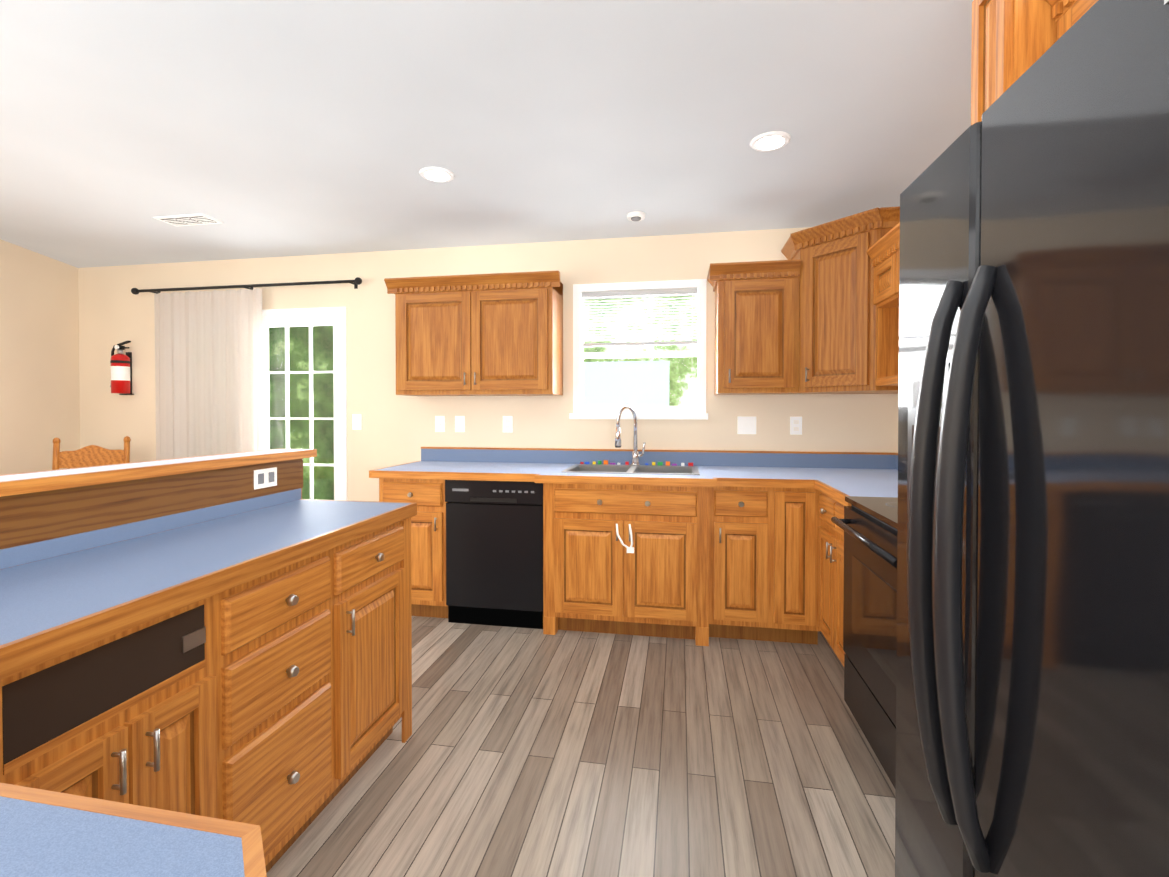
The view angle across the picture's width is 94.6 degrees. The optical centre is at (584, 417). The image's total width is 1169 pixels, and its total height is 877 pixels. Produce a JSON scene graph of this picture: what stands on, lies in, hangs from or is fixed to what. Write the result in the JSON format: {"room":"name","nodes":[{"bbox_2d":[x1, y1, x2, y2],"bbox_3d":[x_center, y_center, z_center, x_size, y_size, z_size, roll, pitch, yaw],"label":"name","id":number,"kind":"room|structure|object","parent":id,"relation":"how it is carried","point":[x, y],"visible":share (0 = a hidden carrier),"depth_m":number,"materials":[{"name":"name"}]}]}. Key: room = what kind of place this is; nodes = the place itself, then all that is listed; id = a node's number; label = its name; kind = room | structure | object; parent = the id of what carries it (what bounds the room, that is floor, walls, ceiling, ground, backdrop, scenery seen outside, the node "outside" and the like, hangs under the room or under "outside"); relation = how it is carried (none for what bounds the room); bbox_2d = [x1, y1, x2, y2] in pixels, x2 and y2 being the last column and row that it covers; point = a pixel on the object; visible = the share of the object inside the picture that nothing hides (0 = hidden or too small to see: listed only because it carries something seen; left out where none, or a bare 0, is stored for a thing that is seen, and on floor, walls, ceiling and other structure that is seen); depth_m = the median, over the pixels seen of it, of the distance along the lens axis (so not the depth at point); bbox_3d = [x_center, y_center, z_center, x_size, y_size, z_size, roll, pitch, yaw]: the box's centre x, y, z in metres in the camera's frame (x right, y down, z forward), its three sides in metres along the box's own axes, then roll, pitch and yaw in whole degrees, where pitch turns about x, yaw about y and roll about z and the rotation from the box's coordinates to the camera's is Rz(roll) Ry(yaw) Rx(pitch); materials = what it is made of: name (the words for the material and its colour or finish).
{"room":"kitchen","nodes":[
{"label":"kitchen","id":0,"kind":"room"},
{"bbox_2d":[0,239,79,474],"bbox_3d":[-3.312,0.050,0.394,0.150,2.436,8.200,0,1,-13],"label":"wall","id":1,"kind":"structure","parent":0,"point":[39,364],"depth_m":3.97,"materials":[{"name":"beige paint"}]},
{"bbox_2d":[0,0,972,267],"bbox_3d":[-2.665,-1.200,0.514,8.700,0.060,7.700,0,1,10],"label":"ceiling","id":2,"kind":"structure","parent":0,"point":[270,128],"depth_m":2.15,"materials":[{"name":"white paint"}]},
{"bbox_2d":[153,213,222,225],"bbox_3d":[-2.405,-1.200,3.279,0.340,0.012,0.150,0,1,10],"label":"ceiling vent","id":3,"kind":"object","parent":2,"relation":"in","point":[190,219],"visible":1,"depth_m":3.26,"materials":[{"name":"white metal"}]},
{"bbox_2d":[419,167,454,181],"bbox_3d":[-0.725,-1.193,2.655,0.170,0.009,0.170,0,1,10],"label":"recessed light","id":4,"kind":"object","parent":2,"relation":"in","point":[436,174],"visible":0.98,"depth_m":2.63,"materials":[{"name":"white paint"}]},
{"bbox_2d":[627,211,644,220],"bbox_3d":[0.306,-1.190,3.200,0.110,0.030,0.110,0,1,10],"label":"smoke detector","id":5,"kind":"object","parent":2,"relation":"attached to","point":[636,216],"visible":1,"depth_m":3.17,"materials":[{"name":"white plastic"}]},
{"bbox_2d":[750,131,790,150],"bbox_3d":[0.801,-1.189,2.328,0.170,0.009,0.170,0,1,10],"label":"recessed light","id":6,"kind":"object","parent":2,"relation":"in","point":[771,141],"visible":1,"depth_m":2.31,"materials":[{"name":"white paint"}]},
{"bbox_2d":[78,227,897,501],"bbox_3d":[-2.033,0.001,4.120,8.700,2.436,0.150,0,1,10],"label":"wall","id":7,"kind":"structure","parent":0,"point":[394,431],"depth_m":3.86,"materials":[{"name":"beige paint"}]},
{"bbox_2d":[110,341,133,394],"bbox_3d":[-3.654,-0.393,4.255,0.172,0.424,0.134,0,1,10],"label":"fire extinguisher","id":8,"kind":"object","parent":7,"relation":"attached to","point":[121,371],"visible":1,"depth_m":4.22,"materials":[{"name":"red paint"}]},
{"bbox_2d":[131,277,361,294],"bbox_3d":[-2.545,-0.981,4.057,1.950,0.060,0.125,0,1,10],"label":"curtain rod","id":9,"kind":"object","parent":7,"relation":"attached to","point":[357,281],"visible":0.98,"depth_m":4.00,"materials":[{"name":"black metal"}]},
{"bbox_2d":[154,288,262,459],"bbox_3d":[-2.858,0.117,4.089,0.945,2.145,0.075,0,1,10],"label":"curtain","id":10,"kind":"object","parent":9,"relation":"hanging from","point":[208,373],"visible":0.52,"depth_m":4.08,"materials":[{"name":"white fabric"}]},
{"bbox_2d":[262,307,346,500],"bbox_3d":[-2.512,0.198,4.171,1.540,2.040,0.140,0,1,10],"label":"glass door","id":11,"kind":"structure","parent":7,"relation":"in","point":[335,317],"depth_m":4.06,"materials":[{"name":"white paint"}]},
{"bbox_2d":[352,414,361,429],"bbox_3d":[-1.679,0.031,3.974,0.072,0.115,0.014,0,1,10],"label":"switch plate","id":12,"kind":"object","parent":7,"relation":"attached to","point":[356,421],"visible":1,"depth_m":3.98,"materials":[{"name":"white plastic"}]},
{"bbox_2d":[435,416,444,431],"bbox_3d":[-1.036,0.044,3.861,0.072,0.115,0.014,0,1,10],"label":"switch plate","id":13,"kind":"object","parent":7,"relation":"attached to","point":[439,423],"visible":1,"depth_m":3.86,"materials":[{"name":"white plastic"}]},
{"bbox_2d":[455,416,464,431],"bbox_3d":[-0.887,0.044,3.835,0.072,0.115,0.014,0,1,10],"label":"switch plate","id":14,"kind":"object","parent":7,"relation":"attached to","point":[459,423],"visible":1,"depth_m":3.84,"materials":[{"name":"white plastic"}]},
{"bbox_2d":[384,270,562,395],"bbox_3d":[-0.706,-0.534,3.619,1.171,0.762,0.360,0,1,10],"label":"upper cabinet","id":15,"kind":"object","parent":7,"relation":"attached to","point":[497,334],"visible":1,"depth_m":3.47,"materials":[{"name":"brown wood"}]},
{"bbox_2d":[503,416,512,432],"bbox_3d":[-0.538,0.045,3.777,0.072,0.115,0.007,0,1,10],"label":"electrical outlet plate","id":16,"kind":"object","parent":7,"relation":"attached to","point":[507,423],"visible":1,"depth_m":3.77,"materials":[{"name":"white plastic"}]},
{"bbox_2d":[569,279,707,418],"bbox_3d":[0.362,-0.450,3.644,0.919,0.917,0.145,0,1,10],"label":"window","id":17,"kind":"structure","parent":7,"relation":"in","point":[580,411],"depth_m":3.63,"materials":[{"name":"white paint"}]},
{"bbox_2d":[582,288,697,346],"bbox_3d":[0.365,-0.541,3.637,0.777,0.632,0.036,0,1,10],"label":"blinds","id":18,"kind":"object","parent":17,"relation":"attached to","point":[645,293],"visible":0.96,"depth_m":3.63,"materials":[{"name":"grey plastic"}]},
{"bbox_2d":[737,416,755,433],"bbox_3d":[1.052,0.049,3.494,0.118,0.115,0.014,0,1,10],"label":"switch plate","id":19,"kind":"object","parent":7,"relation":"attached to","point":[746,424],"visible":1,"depth_m":3.50,"materials":[{"name":"white plastic"}]},
{"bbox_2d":[707,259,800,394],"bbox_3d":[1.022,-0.530,3.315,0.510,0.762,0.360,0,1,10],"label":"upper cabinet","id":20,"kind":"object","parent":7,"relation":"attached to","point":[756,327],"visible":1,"depth_m":3.17,"materials":[{"name":"brown wood"}]},
{"bbox_2d":[790,417,801,434],"bbox_3d":[1.351,0.050,3.445,0.072,0.115,0.007,0,1,10],"label":"electrical outlet plate","id":21,"kind":"object","parent":7,"relation":"attached to","point":[795,425],"visible":1,"depth_m":3.44,"materials":[{"name":"white plastic"}]},
{"bbox_2d":[781,206,899,393],"bbox_3d":[1.538,-0.606,3.063,0.700,0.922,0.676,0,1,10],"label":"upper cabinet","id":22,"kind":"object","parent":7,"relation":"attached to","point":[837,331],"visible":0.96,"depth_m":2.93,"materials":[{"name":"brown wood"}]},
{"bbox_2d":[266,616,894,876],"bbox_3d":[-2.665,1.296,0.547,8.700,0.060,7.700,0,1,10],"label":"floor","id":23,"kind":"structure","parent":0,"point":[526,752],"depth_m":1.91,"materials":[{"name":"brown wood"}]},
{"bbox_2d":[52,436,130,469],"bbox_3d":[-3.504,0.683,3.787,0.440,1.081,0.481,0,1,-31],"label":"dining chair","id":24,"kind":"object","parent":23,"relation":"on","point":[91,455],"visible":0.38,"depth_m":3.94,"materials":[{"name":"brown wood"}]},
{"bbox_2d":[0,501,416,876],"bbox_3d":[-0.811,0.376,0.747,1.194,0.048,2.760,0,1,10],"label":"kitchen island","id":25,"kind":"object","parent":23,"relation":"on","point":[186,701],"depth_m":1.20,"materials":[{"name":"brown wood"}]},
{"bbox_2d":[402,725,411,742],"bbox_3d":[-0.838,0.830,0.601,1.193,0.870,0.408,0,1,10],"label":"base cabinet","id":26,"kind":"object","parent":23,"relation":"on","point":[407,733],"depth_m":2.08,"materials":[{"name":"brown wood"}]},
{"bbox_2d":[0,449,311,496],"bbox_3d":[-1.456,0.165,0.878,0.140,0.030,2.800,0,1,10],"label":"countertop","id":27,"kind":"structure","parent":26,"relation":"on","point":[10,484],"depth_m":1.53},
{"bbox_2d":[373,475,484,617],"bbox_3d":[-0.989,0.791,3.553,0.438,0.870,0.624,0,1,10],"label":"base cabinet","id":28,"kind":"object","parent":23,"relation":"on","point":[428,527],"depth_m":3.23,"materials":[{"name":"brown wood"}]},
{"bbox_2d":[373,459,579,482],"bbox_3d":[-0.654,0.336,3.483,1.161,0.040,0.634,0,1,10],"label":"countertop","id":29,"kind":"structure","parent":28,"relation":"on","point":[451,468],"depth_m":3.27,"materials":[{"name":"blue laminate"}]},
{"bbox_2d":[561,464,699,474],"bbox_3d":[0.294,0.391,3.314,0.795,0.157,0.460,0,1,10],"label":"sink","id":30,"kind":"object","parent":29,"relation":"in","point":[640,469],"visible":0.38,"depth_m":3.45,"materials":[{"name":"silver metal"}]},
{"bbox_2d":[615,405,645,465],"bbox_3d":[0.295,0.114,3.436,0.184,0.392,0.218,0,1,10],"label":"faucet","id":31,"kind":"object","parent":30,"relation":"on","point":[636,455],"visible":1,"depth_m":3.48,"materials":[{"name":"silver metal"}]},
{"bbox_2d":[580,460,692,465],"bbox_3d":[0.340,0.300,3.573,0.747,0.029,0.035,0,1,10],"label":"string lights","id":32,"kind":"object","parent":29,"relation":"on","point":[653,463],"visible":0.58,"depth_m":3.55,"materials":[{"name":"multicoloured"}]},
{"bbox_2d":[445,480,542,628],"bbox_3d":[-0.476,0.794,3.454,0.603,0.868,0.639,0,1,10],"label":"dishwasher","id":33,"kind":"object","parent":23,"relation":"on","point":[494,553],"visible":0.83,"depth_m":3.15,"materials":[{"name":"black metal"}]},
{"bbox_2d":[543,487,712,645],"bbox_3d":[0.274,0.859,3.306,0.920,0.740,0.674,0,1,10],"label":"base cabinet","id":34,"kind":"object","parent":23,"relation":"on","point":[638,561],"depth_m":2.98,"materials":[{"name":"brown wood"}]},
{"bbox_2d":[701,483,752,639],"bbox_3d":[0.925,0.795,3.216,0.394,0.870,0.624,0,1,10],"label":"base cabinet","id":35,"kind":"object","parent":23,"relation":"on","point":[747,545],"depth_m":2.92,"materials":[{"name":"brown wood"}]},
{"bbox_2d":[753,483,816,643],"bbox_3d":[1.139,0.796,3.153,0.334,0.870,0.674,0,1,10],"label":"base cabinet","id":36,"kind":"object","parent":23,"relation":"on","point":[778,508],"depth_m":2.88,"materials":[{"name":"brown wood"}]},
{"bbox_2d":[693,463,897,486],"bbox_3d":[1.279,0.340,3.143,1.234,0.040,0.634,0,1,10],"label":"countertop","id":37,"kind":"structure","parent":36,"relation":"on","point":[707,474],"depth_m":3.06,"materials":[{"name":"blue laminate"}]},
{"bbox_2d":[817,479,897,498],"bbox_3d":[1.476,0.349,2.490,0.619,0.040,0.583,0,1,10],"label":"countertop","id":38,"kind":"structure","parent":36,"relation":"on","point":[843,487],"depth_m":2.58,"materials":[{"name":"blue laminate"}]},
{"bbox_2d":[805,487,851,665],"bbox_3d":[1.452,0.804,2.516,0.674,0.870,0.613,0,1,10],"label":"base cabinet","id":39,"kind":"object","parent":23,"relation":"on","point":[824,540],"depth_m":2.73,"materials":[{"name":"brown wood"}]},
{"bbox_2d":[831,496,897,789],"bbox_3d":[1.306,0.699,1.841,0.706,1.100,0.760,0,1,10],"label":"range","id":40,"kind":"object","parent":23,"relation":"on","point":[868,526],"visible":0.17,"depth_m":1.93,"materials":[{"name":"black metal"}]},
{"bbox_2d":[971,0,1056,124],"bbox_3d":[1.311,0.050,1.357,0.554,2.410,0.166,0,1,10],"label":"tall cabinet","id":41,"kind":"object","parent":23,"relation":"on","point":[1013,41],"visible":0.1,"depth_m":1.32,"materials":[{"name":"brown wood"}]},
{"bbox_2d":[895,0,1168,876],"bbox_3d":[1.040,0.359,0.864,0.857,1.805,0.883,0,1,10],"label":"refrigerator","id":42,"kind":"object","parent":23,"relation":"on","point":[1032,699],"visible":1,"depth_m":0.80,"materials":[{"name":"black metal"}]},
{"bbox_3d":[1.373,0.059,-0.322,0.150,2.436,7.420,0,1,10],"label":"wall","id":43,"kind":"structure","parent":0,"visible":0},
{"bbox_2d":[866,222,899,385],"bbox_3d":[1.528,-0.505,2.091,0.384,0.700,1.354,0,1,10],"label":"upper cabinet","id":44,"kind":"object","parent":43,"relation":"attached to","point":[883,252],"visible":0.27,"depth_m":2.73,"materials":[{"name":"brown wood"}]},
{"bbox_2d":[1046,0,1097,39],"bbox_3d":[1.247,-0.798,0.798,0.489,0.460,0.926,0,1,10],"label":"upper cabinet","id":45,"kind":"object","parent":43,"relation":"attached to","point":[1067,15],"visible":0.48,"depth_m":1.24,"materials":[{"name":"brown wood"}]},
{"label":"outside","id":46,"kind":"structure","parent":0,"visible":0},
{"bbox_2d":[269,294,697,499],"bbox_3d":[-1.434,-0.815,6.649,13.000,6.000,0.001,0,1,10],"label":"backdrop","id":47,"kind":"structure","parent":46,"point":[605,366],"depth_m":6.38,"materials":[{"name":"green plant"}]}
]}

